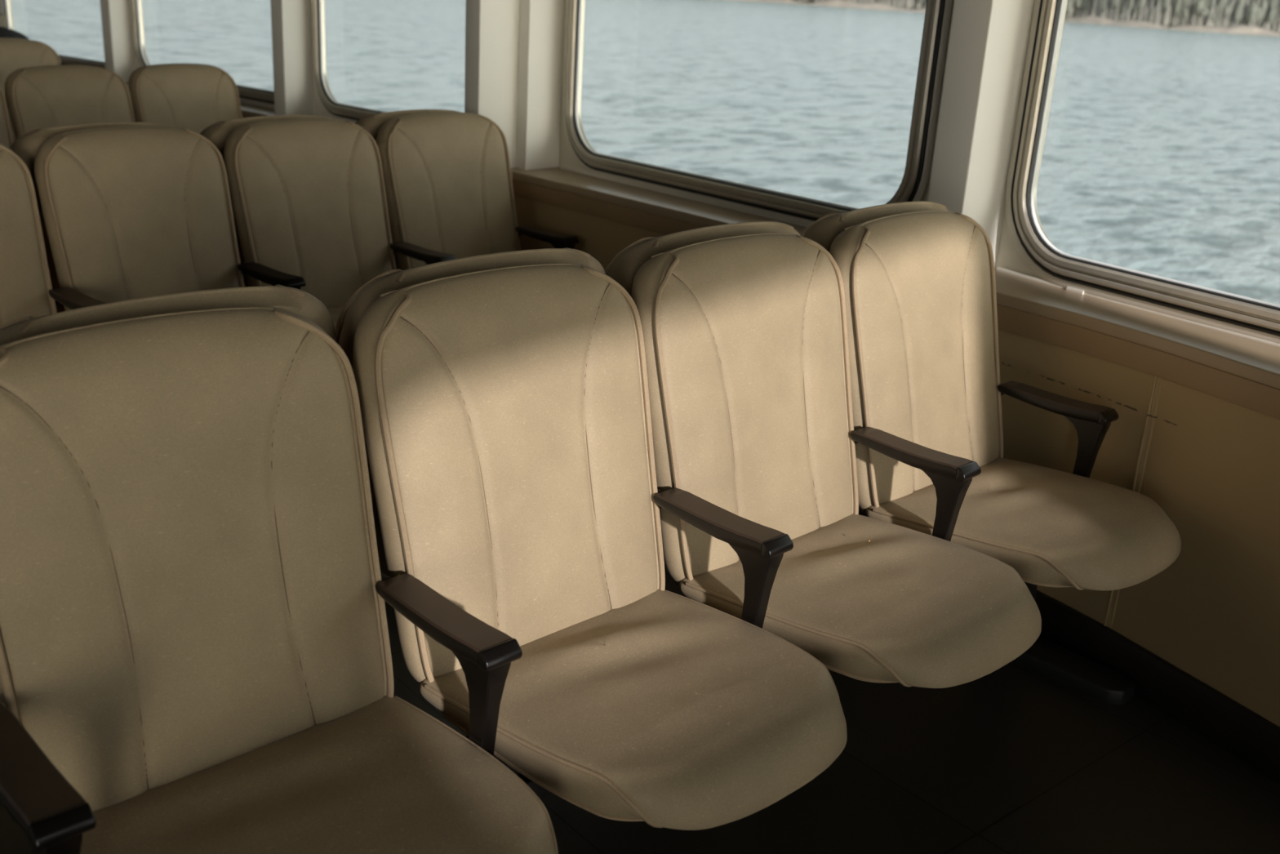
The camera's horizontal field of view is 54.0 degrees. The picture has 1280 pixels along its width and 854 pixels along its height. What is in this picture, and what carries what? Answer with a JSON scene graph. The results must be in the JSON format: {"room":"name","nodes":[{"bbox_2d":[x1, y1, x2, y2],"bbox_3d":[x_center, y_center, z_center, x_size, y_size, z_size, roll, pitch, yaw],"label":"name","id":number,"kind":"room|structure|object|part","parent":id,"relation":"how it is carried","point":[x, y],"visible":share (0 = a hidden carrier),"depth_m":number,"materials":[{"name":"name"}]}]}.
{"room":"ship interior","nodes":[
{"label":"ship interior","id":0,"kind":"room"},
{"bbox_2d":[9,0,13,30],"bbox_3d":[-4.957,-3.513,9.047,1.582,1.360,0.060,19,25,37],"label":"wall","id":1,"kind":"structure","parent":0,"point":[10,0],"depth_m":8.74,"materials":[{"name":"beige paint"}]},
{"bbox_2d":[0,15,3,26],"bbox_3d":[-4.461,-3.206,8.565,0.109,1.332,0.192,19,25,36],"label":"trim","id":2,"kind":"structure","parent":1,"relation":"attached to","point":[1,16],"depth_m":8.70,"materials":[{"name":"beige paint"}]},
{"bbox_2d":[141,0,145,48],"bbox_3d":[-2.992,-2.788,7.359,0.063,1.360,0.100,-15,27,-42],"label":"wall","id":3,"kind":"structure","parent":0,"point":[141,0],"depth_m":7.48,"materials":[{"name":"beige paint"}]},
{"bbox_2d":[99,0,137,81],"bbox_3d":[-3.060,-2.704,7.324,0.170,1.332,0.139,-15,27,-42],"label":"trim","id":4,"kind":"structure","parent":3,"relation":"attached to","point":[120,58],"depth_m":7.41,"materials":[{"name":"beige paint"}]},
{"bbox_2d":[41,178,512,312],"bbox_3d":[-1.411,-0.273,3.878,0.024,0.795,2.740,20,25,38],"label":"wall partition","id":5,"kind":"structure","parent":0,"point":[55,282],"depth_m":3.52,"materials":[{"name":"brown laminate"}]},
{"bbox_2d":[39,169,515,224],"bbox_3d":[-1.387,-0.659,3.740,0.040,0.026,2.740,20,25,38],"label":"trim","id":6,"kind":"structure","parent":5,"relation":"attached to","point":[42,219],"depth_m":3.45,"materials":[{"name":"beige laminate"}]},
{"bbox_2d":[464,0,519,168],"bbox_3d":[-0.518,-1.604,4.522,0.210,1.331,0.095,-15,27,-42],"label":"trim","id":7,"kind":"structure","parent":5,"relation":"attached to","point":[491,26],"depth_m":4.57,"materials":[{"name":"beige paint"}]},
{"bbox_2d":[314,84,329,116],"bbox_3d":[-0.965,-1.904,5.367,0.020,1.385,1.771,-14,26,-40],"label":"wall","id":8,"kind":"structure","parent":0,"point":[319,109],"depth_m":6.15,"materials":[{"name":"beige paint"}]},
{"bbox_2d":[314,114,354,123],"bbox_3d":[-1.011,-1.290,5.571,0.020,0.044,1.741,-14,26,-40],"label":"trim","id":9,"kind":"structure","parent":8,"relation":"attached to","point":[315,114],"depth_m":6.11,"materials":[{"name":"grey metal"}]},
{"bbox_2d":[310,0,386,122],"bbox_3d":[-0.983,-1.772,5.404,0.048,1.043,1.761,-14,26,-40],"label":"window","id":10,"kind":"structure","parent":8,"relation":"in","point":[335,109],"depth_m":6.01,"materials":[{"name":"metal"}]},
{"bbox_2d":[558,10,564,167],"bbox_3d":[-0.305,-1.672,4.701,0.065,1.360,0.160,-15,27,-42],"label":"wall","id":11,"kind":"structure","parent":0,"point":[564,11],"depth_m":4.75,"materials":[{"name":"beige paint"}]},
{"bbox_2d":[515,0,564,170],"bbox_3d":[-0.374,-1.633,4.625,0.213,1.332,0.170,-15,27,-42],"label":"trim","id":12,"kind":"structure","parent":11,"relation":"attached to","point":[541,22],"depth_m":4.67,"materials":[{"name":"beige paint"}]},
{"bbox_2d":[0,565,1279,853],"bbox_3d":[-3.536,0.141,3.653,6.900,0.232,13.000,-15,27,-42],"label":"floor","id":13,"kind":"structure","parent":0,"point":[1014,758],"depth_m":2.52,"materials":[{"name":"tile"}]},
{"bbox_2d":[0,87,13,147],"bbox_3d":[-2.641,-1.037,4.917,0.751,0.666,0.613,18,24,35],"label":"passenger seat","id":14,"kind":"object","parent":13,"relation":"on","point":[6,134],"visible":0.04,"depth_m":5.21,"materials":[{"name":"beige leather"}]},
{"bbox_2d":[0,37,28,39],"bbox_3d":[-3.924,-2.001,7.496,0.751,0.666,0.613,17,24,34],"label":"passenger seat","id":15,"kind":"object","parent":13,"relation":"on","point":[0,37],"visible":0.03,"depth_m":7.23,"materials":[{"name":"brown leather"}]},
{"bbox_2d":[0,39,61,141],"bbox_3d":[-3.377,-1.805,7.043,0.751,0.666,0.613,17,24,33],"label":"passenger seat","id":16,"kind":"object","parent":13,"relation":"on","point":[15,54],"visible":0.16,"depth_m":7.15,"materials":[{"name":"beige leather"}]},
{"bbox_2d":[4,64,135,139],"bbox_3d":[-2.292,-1.165,5.336,0.751,0.666,0.613,18,24,35],"label":"passenger seat","id":17,"kind":"object","parent":13,"relation":"on","point":[42,96],"visible":0.27,"depth_m":5.40,"materials":[{"name":"beige leather"}]},
{"bbox_2d":[128,62,242,133],"bbox_3d":[-1.943,-1.293,5.755,0.751,0.666,0.613,18,24,35],"label":"passenger seat","id":18,"kind":"object","parent":13,"relation":"on","point":[194,97],"visible":0.33,"depth_m":5.83,"materials":[{"name":"beige leather"}]},
{"bbox_2d":[464,582,1135,797],"bbox_3d":[-0.104,0.477,2.487,2.307,0.410,1.250,-15,27,-42],"label":"base","id":19,"kind":"object","parent":13,"relation":"on","point":[1100,682],"visible":0.05,"depth_m":2.92,"materials":[{"name":"black paint"}]},
{"bbox_2d":[0,284,335,345],"bbox_3d":[-0.862,0.035,2.068,0.613,0.666,0.751,-15,27,-42],"label":"passenger seat","id":20,"kind":"object","parent":19,"relation":"on","point":[300,302],"visible":0.09,"depth_m":1.72,"materials":[{"name":"beige leather"}]},
{"bbox_2d":[0,306,558,853],"bbox_3d":[-0.459,0.267,1.487,0.613,0.666,0.751,-15,27,-42],"label":"passenger seat","id":21,"kind":"object","parent":19,"relation":"on","point":[196,657],"visible":1,"depth_m":1.59,"materials":[{"name":"beige leather"}]},
{"bbox_3d":[-0.647,0.514,1.376,0.037,0.255,0.150,-15,27,-42],"label":"armrest leg","id":22,"kind":"part","parent":21,"relation":"part of","materials":[{"name":"brown plastic"}]},
{"bbox_3d":[-0.599,0.169,1.662,0.542,0.614,0.237,-15,27,-42],"label":"backrest","id":23,"kind":"part","parent":21,"relation":"part of","materials":[{"name":"beige leather"}]},
{"bbox_2d":[80,695,555,853],"bbox_3d":[-0.380,0.509,1.521,0.517,0.078,0.530,-15,27,-42],"label":"seat cushion","id":24,"kind":"object","parent":21,"relation":"on","point":[303,774],"depth_m":1.58,"materials":[{"name":"beige leather"}]},
{"bbox_2d":[334,247,605,576],"bbox_3d":[-0.457,-0.073,2.440,0.613,0.666,0.751,-15,27,-42],"label":"passenger seat","id":25,"kind":"object","parent":19,"relation":"on","point":[348,320],"visible":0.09,"depth_m":2.02,"materials":[{"name":"beige leather"}]},
{"bbox_2d":[352,263,847,830],"bbox_3d":[-0.053,0.160,1.859,0.613,0.666,0.751,-15,27,-42],"label":"passenger seat","id":26,"kind":"object","parent":19,"relation":"on","point":[505,411],"visible":0.99,"depth_m":1.89,"materials":[{"name":"beige leather"}]},
{"bbox_3d":[-0.242,0.406,1.747,0.037,0.255,0.150,-15,27,-42],"label":"armrest leg","id":27,"kind":"part","parent":26,"relation":"part of","materials":[{"name":"brown plastic"}]},
{"bbox_3d":[-0.194,0.061,2.033,0.542,0.614,0.237,-15,27,-42],"label":"backrest","id":28,"kind":"part","parent":26,"relation":"part of","materials":[{"name":"beige leather"}]},
{"bbox_2d":[419,589,847,830],"bbox_3d":[0.026,0.400,1.892,0.517,0.081,0.530,-15,27,-42],"label":"seat cushion","id":29,"kind":"object","parent":26,"relation":"on","point":[659,708],"depth_m":1.80,"materials":[{"name":"beige leather"}]},
{"bbox_2d":[604,221,800,296],"bbox_3d":[-0.052,-0.181,2.811,0.613,0.666,0.751,-15,27,-42],"label":"passenger seat","id":30,"kind":"object","parent":19,"relation":"on","point":[623,268],"visible":0.04,"depth_m":2.36,"materials":[{"name":"beige leather"}]},
{"bbox_2d":[631,232,1041,688],"bbox_3d":[0.352,0.052,2.230,0.613,0.666,0.751,-15,27,-42],"label":"passenger seat","id":31,"kind":"object","parent":19,"relation":"on","point":[745,337],"visible":0.98,"depth_m":2.26,"materials":[{"name":"beige leather"}]},
{"bbox_3d":[0.211,-0.047,2.404,0.542,0.614,0.238,-15,27,-42],"label":"backrest","id":32,"kind":"part","parent":31,"relation":"part of","materials":[{"name":"beige leather"}]},
{"bbox_3d":[0.163,0.299,2.118,0.037,0.255,0.150,-15,27,-42],"label":"armrest leg","id":33,"kind":"part","parent":31,"relation":"part of","materials":[{"name":"brown plastic"}]},
{"bbox_2d":[679,513,1041,688],"bbox_3d":[0.431,0.293,2.263,0.517,0.080,0.530,-15,27,-42],"label":"seat cushion","id":34,"kind":"object","parent":31,"relation":"on","point":[908,607],"depth_m":2.17,"materials":[{"name":"beige leather"}]},
{"bbox_2d":[800,200,948,252],"bbox_3d":[0.354,-0.288,3.182,0.613,0.666,0.751,-15,27,-42],"label":"passenger seat","id":35,"kind":"object","parent":19,"relation":"on","point":[824,230],"visible":0.06,"depth_m":2.73,"materials":[{"name":"beige leather"}]},
{"bbox_2d":[829,210,1181,591],"bbox_3d":[0.775,-0.059,2.614,0.619,0.666,0.725,-15,27,-42],"label":"passenger seat","id":36,"kind":"object","parent":19,"relation":"on","point":[927,389],"visible":0.97,"depth_m":2.64,"materials":[{"name":"beige leather"}]},
{"bbox_3d":[0.616,-0.155,2.776,0.542,0.614,0.237,-15,27,-42],"label":"backrest","id":37,"kind":"part","parent":36,"relation":"part of","materials":[{"name":"beige leather"}]},
{"bbox_3d":[0.568,0.191,2.489,0.037,0.255,0.150,-15,27,-42],"label":"armrest leg","id":38,"kind":"part","parent":36,"relation":"part of","materials":[{"name":"brown plastic"}]},
{"bbox_2d":[865,457,1181,591],"bbox_3d":[0.836,0.184,2.634,0.517,0.081,0.530,-15,27,-42],"label":"seat cushion","id":39,"kind":"object","parent":36,"relation":"on","point":[1055,528],"depth_m":2.54,"materials":[{"name":"beige leather"}]},
{"bbox_3d":[0.974,0.083,2.861,0.037,0.255,0.150,-15,27,-42],"label":"armrest leg","id":40,"kind":"part","parent":36,"relation":"part of","materials":[{"name":"brown plastic"}]},
{"bbox_3d":[0.901,0.350,3.018,0.090,0.330,0.100,-15,27,-42],"label":"post","id":41,"kind":"part","parent":19,"relation":"part of","materials":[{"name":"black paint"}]},
{"bbox_3d":[-1.352,-0.116,4.017,1.200,0.410,2.264,20,25,38],"label":"seat base","id":42,"kind":"object","parent":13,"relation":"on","visible":0},
{"bbox_2d":[0,142,57,326],"bbox_3d":[-1.623,-0.318,3.008,0.751,0.666,0.613,20,25,38],"label":"passenger seat","id":43,"kind":"object","parent":42,"relation":"on","point":[25,282],"visible":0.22,"depth_m":3.27,"materials":[{"name":"beige leather"}]},
{"bbox_2d":[8,121,170,212],"bbox_3d":[-1.755,-0.644,3.898,0.751,0.666,0.613,20,25,38],"label":"passenger seat","id":44,"kind":"object","parent":42,"relation":"on","point":[26,146],"visible":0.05,"depth_m":3.44,"materials":[{"name":"beige leather"}]},
{"bbox_2d":[34,125,305,311],"bbox_3d":[-1.233,-0.441,3.421,0.725,0.666,0.619,20,25,38],"label":"passenger seat","id":45,"kind":"object","parent":42,"relation":"on","point":[129,212],"visible":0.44,"depth_m":3.50,"materials":[{"name":"beige leather"}]},
{"bbox_2d":[200,115,328,159],"bbox_3d":[-1.381,-0.763,4.297,0.751,0.666,0.613,20,25,38],"label":"passenger seat","id":46,"kind":"object","parent":42,"relation":"on","point":[217,133],"visible":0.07,"depth_m":3.84,"materials":[{"name":"beige leather"}]},
{"bbox_2d":[223,118,395,328],"bbox_3d":[-0.875,-0.557,3.807,0.751,0.666,0.613,20,25,38],"label":"passenger seat","id":47,"kind":"object","parent":42,"relation":"on","point":[308,196],"visible":0.55,"depth_m":3.91,"materials":[{"name":"beige leather"}]},
{"bbox_2d":[326,305,344,328],"bbox_3d":[-0.793,-0.317,3.847,0.530,0.078,0.517,20,25,38],"label":"seat","id":48,"kind":"object","parent":47,"relation":"on","point":[334,310],"depth_m":3.89,"materials":[{"name":"beige leather"}]},
{"bbox_2d":[354,109,458,142],"bbox_3d":[-1.007,-0.883,4.696,0.751,0.666,0.613,20,25,38],"label":"passenger seat","id":49,"kind":"object","parent":42,"relation":"on","point":[371,123],"visible":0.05,"depth_m":4.24,"materials":[{"name":"beige leather"}]},
{"bbox_2d":[376,111,579,270],"bbox_3d":[-0.485,-0.680,4.220,0.725,0.666,0.619,20,25,38],"label":"passenger seat","id":50,"kind":"object","parent":42,"relation":"on","point":[448,183],"visible":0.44,"depth_m":4.30,"materials":[{"name":"beige leather"}]},
{"bbox_3d":[-0.657,-0.772,4.369,0.237,0.614,0.542,20,25,38],"label":"backrest","id":51,"kind":"part","parent":50,"relation":"part of","materials":[{"name":"beige leather"}]},
{"bbox_3d":[-0.301,-0.544,4.481,0.150,0.255,0.037,20,25,38],"label":"armrest leg","id":52,"kind":"part","parent":50,"relation":"part of","materials":[{"name":"brown plastic"}]},
{"bbox_2d":[134,120,1279,727],"bbox_3d":[-1.422,-0.797,5.399,0.712,0.964,12.827,-13,25,-38],"label":"wall","id":53,"kind":"structure","parent":0,"point":[1212,465],"depth_m":2.75,"materials":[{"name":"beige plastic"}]},
{"bbox_2d":[124,81,515,168],"bbox_3d":[-3.006,-1.976,7.308,7.460,0.134,0.414,21,26,41],"label":"trim","id":54,"kind":"structure","parent":53,"relation":"attached to","point":[250,110],"depth_m":6.31,"materials":[{"name":"beige laminate"}]},
{"bbox_2d":[511,167,1279,389],"bbox_3d":[1.143,-0.179,2.733,0.460,0.105,5.493,-9,23,-32],"label":"window sill","id":55,"kind":"structure","parent":53,"relation":"attached to","point":[1255,361],"depth_m":2.98,"materials":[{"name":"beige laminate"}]},
{"bbox_2d":[511,178,1279,419],"bbox_3d":[1.064,-0.117,2.674,0.244,0.133,5.448,-9,23,-32],"label":"trim","id":56,"kind":"structure","parent":53,"relation":"attached to","point":[1241,391],"depth_m":2.89,"materials":[{"name":"beige laminate"}]},
{"bbox_2d":[857,509,1279,784],"bbox_3d":[-1.460,-0.476,5.496,0.694,0.291,12.826,-13,25,-38],"label":"baseboard","id":57,"kind":"structure","parent":53,"relation":"attached to","point":[1243,733],"depth_m":2.80,"materials":[{"name":"plastic"}]},
{"bbox_2d":[1103,376,1163,628],"bbox_3d":[1.123,0.180,2.861,0.006,0.620,0.020,-15,27,-42],"label":"trim","id":58,"kind":"structure","parent":53,"relation":"attached to","point":[1157,382],"depth_m":2.81,"materials":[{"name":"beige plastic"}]},
{"bbox_2d":[559,0,928,201],"bbox_3d":[0.297,-1.354,3.966,0.020,1.386,1.839,-12,25,-36],"label":"wall","id":59,"kind":"structure","parent":0,"point":[566,157],"depth_m":4.79,"materials":[{"name":"beige paint"}]},
{"bbox_2d":[560,164,809,226],"bbox_3d":[0.241,-0.745,4.181,0.025,0.044,1.759,-12,25,-36],"label":"trim","id":60,"kind":"structure","parent":59,"relation":"attached to","point":[566,167],"depth_m":4.26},
{"bbox_2d":[562,0,954,224],"bbox_3d":[0.273,-1.225,4.010,0.047,1.043,1.775,-12,25,-36],"label":"window","id":61,"kind":"structure","parent":59,"relation":"in","point":[913,186],"depth_m":3.96,"materials":[{"name":"metal"}]},
{"bbox_2d":[995,203,1039,276],"bbox_3d":[1.461,-0.769,2.447,0.020,1.385,1.785,-9,23,-31],"label":"wall","id":62,"kind":"structure","parent":0,"point":[1008,256],"depth_m":3.30,"materials":[{"name":"beige paint"}]},
{"bbox_2d":[995,266,1279,346],"bbox_3d":[1.409,-0.159,2.661,0.025,0.043,1.715,-9,23,-31],"label":"trim","id":63,"kind":"structure","parent":62,"relation":"attached to","point":[1033,277],"depth_m":3.06,"materials":[{"name":"silver metal"}]},
{"bbox_2d":[1005,0,1279,343],"bbox_3d":[1.439,-0.639,2.491,0.047,1.042,1.742,-9,23,-31],"label":"window","id":64,"kind":"structure","parent":62,"relation":"in","point":[1257,318],"depth_m":3.10,"materials":[{"name":"metal"}]},
{"bbox_3d":[-1.569,-2.216,6.005,0.061,1.360,0.090,-15,27,-42],"label":"wall","id":65,"kind":"structure","parent":0,"visible":0},
{"bbox_2d":[270,0,315,115],"bbox_3d":[-1.651,-2.160,5.959,0.190,1.332,0.129,-15,27,-42],"label":"trim","id":66,"kind":"structure","parent":65,"relation":"attached to","point":[291,20],"depth_m":6.03,"materials":[{"name":"beige paint"}]},
{"bbox_3d":[-2.297,-2.431,6.692,0.041,1.387,1.950,-15,27,-42],"label":"wall","id":67,"kind":"structure","parent":0,"visible":0},
{"bbox_2d":[130,0,274,106],"bbox_3d":[-2.318,-2.300,6.732,0.048,1.045,1.930,-15,27,-42],"label":"window","id":68,"kind":"structure","parent":67,"relation":"in","point":[249,94],"depth_m":7.35,"materials":[{"name":"metal"}]},
{"bbox_2d":[240,100,274,108],"bbox_3d":[-2.349,-1.820,6.902,0.020,0.046,1.880,-15,27,-42],"label":"trim","id":69,"kind":"structure","parent":67,"relation":"attached to","point":[242,101],"depth_m":6.55,"materials":[{"name":"grey metal"}]},
{"bbox_3d":[0.938,-1.071,3.235,0.069,1.360,0.190,-15,27,-42],"label":"wall","id":70,"kind":"structure","parent":0,"visible":0},
{"bbox_2d":[927,0,1035,267],"bbox_3d":[0.866,-1.066,3.170,0.205,1.333,0.241,-15,27,-42],"label":"pillar","id":71,"kind":"structure","parent":70,"relation":"attached to","point":[988,39],"depth_m":3.17,"materials":[{"name":"beige paint"}]},
{"bbox_3d":[-3.717,-2.956,8.000,0.112,1.386,1.851,-15,27,-42],"label":"wall","id":72,"kind":"structure","parent":0,"visible":0},
{"bbox_2d":[2,0,105,67],"bbox_3d":[-3.738,-2.825,8.040,1.832,1.044,0.048,21,26,39],"label":"window","id":73,"kind":"structure","parent":72,"relation":"in","point":[6,18],"depth_m":8.12,"materials":[{"name":"metal"}]},
{"label":"outside","id":74,"kind":"structure","parent":0,"visible":0},
{"bbox_2d":[740,0,1279,36],"bbox_3d":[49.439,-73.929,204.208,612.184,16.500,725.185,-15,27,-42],"label":"bank","id":75,"kind":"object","parent":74,"point":[1240,28],"visible":0.35,"depth_m":299.39,"materials":[{"name":"brown soil"}]},
{"bbox_2d":[798,0,1279,31],"bbox_3d":[-5.491,-120.813,309.825,299.280,24.890,316.615,-15,27,-42],"label":"woodland","id":76,"kind":"object","parent":75,"relation":"on","point":[1263,13],"visible":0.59,"depth_m":294.06,"materials":[{"name":"green plant"}]},
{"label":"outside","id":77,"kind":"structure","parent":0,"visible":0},
{"bbox_2d":[10,0,1279,304],"bbox_3d":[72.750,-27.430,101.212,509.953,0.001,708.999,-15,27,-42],"label":"lake water","id":78,"kind":"structure","parent":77,"point":[1161,157],"depth_m":49.31,"materials":[{"name":"liquid"}]}
]}

